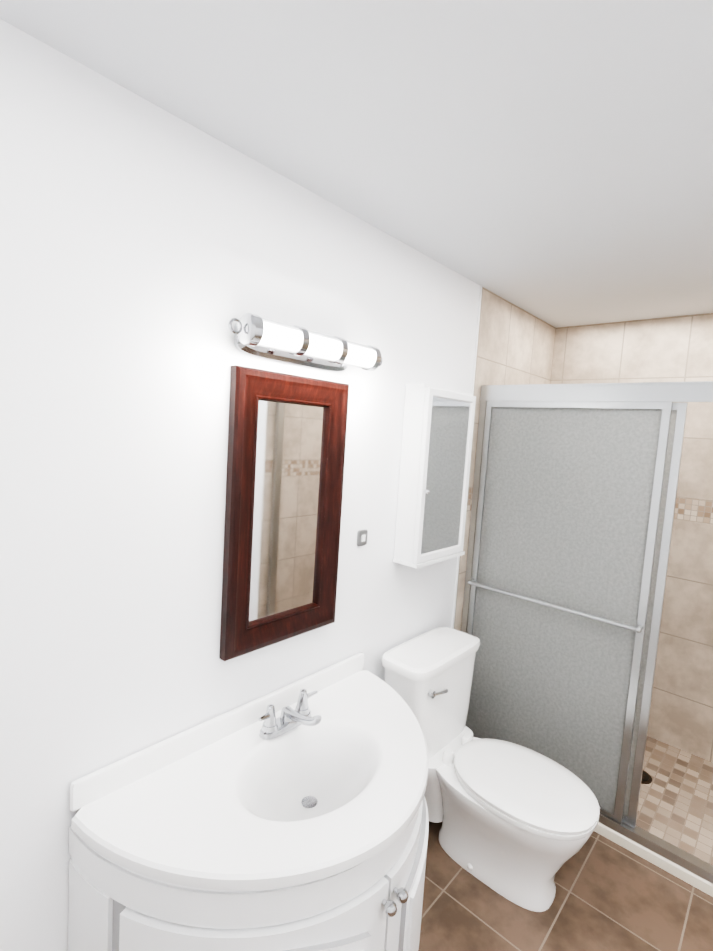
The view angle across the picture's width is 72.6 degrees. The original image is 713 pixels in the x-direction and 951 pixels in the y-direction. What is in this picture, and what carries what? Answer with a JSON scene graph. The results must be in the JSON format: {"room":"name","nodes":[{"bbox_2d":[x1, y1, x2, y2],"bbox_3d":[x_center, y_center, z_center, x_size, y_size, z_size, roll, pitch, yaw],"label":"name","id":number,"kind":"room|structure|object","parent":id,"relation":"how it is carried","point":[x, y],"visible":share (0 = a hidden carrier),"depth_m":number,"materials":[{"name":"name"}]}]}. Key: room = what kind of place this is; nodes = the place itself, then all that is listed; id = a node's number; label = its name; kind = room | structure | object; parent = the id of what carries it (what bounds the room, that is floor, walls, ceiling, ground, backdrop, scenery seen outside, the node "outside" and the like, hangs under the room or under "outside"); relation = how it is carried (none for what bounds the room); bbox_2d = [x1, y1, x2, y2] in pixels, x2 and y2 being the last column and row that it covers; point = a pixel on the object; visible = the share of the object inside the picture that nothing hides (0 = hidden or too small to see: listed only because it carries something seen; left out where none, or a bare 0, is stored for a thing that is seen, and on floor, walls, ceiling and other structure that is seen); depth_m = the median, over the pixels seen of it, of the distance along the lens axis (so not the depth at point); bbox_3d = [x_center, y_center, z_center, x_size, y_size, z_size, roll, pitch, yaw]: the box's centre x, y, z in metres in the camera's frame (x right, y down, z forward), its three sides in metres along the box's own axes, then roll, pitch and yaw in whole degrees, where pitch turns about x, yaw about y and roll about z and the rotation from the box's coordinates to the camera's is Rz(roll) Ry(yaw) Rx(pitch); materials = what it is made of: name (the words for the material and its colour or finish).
{"room":"bathroom","nodes":[
{"label":"bathroom","id":0,"kind":"room"},
{"bbox_2d":[0,19,479,950],"bbox_3d":[-0.354,0.327,1.489,0.100,2.385,2.470,8,7,41],"label":"wall","id":1,"kind":"structure","parent":0,"point":[148,251],"depth_m":1.16,"materials":[{"name":"white paint"}]},
{"bbox_2d":[219,365,348,660],"bbox_3d":[-0.206,0.110,1.513,0.038,0.830,0.445,8,7,41],"label":"vanity mirror","id":2,"kind":"object","parent":1,"relation":"attached to","point":[285,462],"visible":1,"depth_m":1.49,"materials":[{"name":"brown wood"}]},
{"bbox_2d":[228,313,382,370],"bbox_3d":[-0.135,-0.382,1.437,0.138,0.100,0.601,8,7,41],"label":"bar light fixture","id":3,"kind":"object","parent":1,"relation":"attached to","point":[255,335],"visible":1,"depth_m":1.37,"materials":[{"name":"white glass"}]},
{"bbox_2d":[357,529,367,545],"bbox_3d":[0.024,0.233,1.812,0.011,0.060,0.055,8,7,41],"label":"switch plate","id":4,"kind":"object","parent":1,"relation":"attached to","point":[362,535],"visible":1,"depth_m":1.80,"materials":[{"name":"metal"}]},
{"bbox_2d":[393,383,475,568],"bbox_3d":[0.346,-0.002,2.036,0.139,0.716,0.373,8,7,41],"label":"medicine cabinet","id":5,"kind":"object","parent":1,"relation":"attached to","point":[437,437],"visible":1,"depth_m":1.95,"materials":[{"name":"white wood"}]},
{"bbox_2d":[452,285,481,628],"bbox_3d":[0.506,0.302,2.368,0.006,2.385,0.012,8,7,41],"label":"trim","id":6,"kind":"structure","parent":1,"relation":"attached to","point":[472,391],"depth_m":2.29,"materials":[{"name":"white paint"}]},
{"bbox_2d":[454,287,555,630],"bbox_3d":[0.825,0.283,2.802,0.100,2.385,1.060,8,7,41],"label":"wall tile","id":7,"kind":"structure","parent":1,"relation":"attached to","point":[515,346],"depth_m":2.49,"materials":[{"name":"beige tile"}]},
{"bbox_2d":[461,381,712,883],"bbox_3d":[1.145,0.558,1.925,1.591,1.835,0.113,8,7,41],"label":"shower door","id":8,"kind":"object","parent":1,"relation":"attached to","point":[575,487],"visible":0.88,"depth_m":2.10,"materials":[{"name":"glass"}]},
{"bbox_2d":[0,0,712,327],"bbox_3d":[1.041,-0.773,0.912,2.700,0.080,3.530,8,7,41],"label":"ceiling","id":9,"kind":"structure","parent":0,"point":[550,162],"depth_m":1.08,"materials":[{"name":"paint"}]},
{"bbox_2d":[418,821,712,950],"bbox_3d":[0.887,1.660,1.131,2.700,0.155,3.530,8,7,41],"label":"floor","id":10,"kind":"structure","parent":0,"point":[610,895],"depth_m":1.70,"materials":[{"name":"tile"}]},
{"bbox_2d":[68,653,428,950],"bbox_3d":[-0.124,1.096,1.338,0.597,0.801,1.033,8,7,41],"label":"bathroom vanity","id":11,"kind":"object","parent":10,"relation":"on","point":[293,816],"visible":1,"depth_m":1.13,"materials":[{"name":"white ceramic"}]},
{"bbox_2d":[381,627,599,911],"bbox_3d":[0.500,1.113,1.884,0.808,0.748,0.495,8,7,41],"label":"toilet","id":12,"kind":"object","parent":10,"relation":"on","point":[519,824],"visible":0.81,"depth_m":1.80,"materials":[{"name":"ceramic"}]},
{"bbox_2d":[594,822,712,896],"bbox_3d":[1.101,1.492,2.026,1.595,0.045,0.085,8,7,41],"label":"sill","id":13,"kind":"structure","parent":10,"relation":"on","point":[678,871],"depth_m":1.90,"materials":[{"name":"white stone"}]},
{"bbox_2d":[636,736,712,864],"bbox_3d":[1.400,1.482,2.359,1.595,0.042,0.810,8,7,41],"label":"shower floor","id":14,"kind":"structure","parent":10,"relation":"on","point":[675,806],"depth_m":2.23,"materials":[{"name":"tile"}]},
{"bbox_2d":[550,313,712,761],"bbox_3d":[1.811,0.367,2.564,1.695,2.385,0.100,8,7,41],"label":"wall","id":15,"kind":"structure","parent":0,"point":[673,349],"depth_m":2.58,"materials":[{"name":"tile"}]}
]}

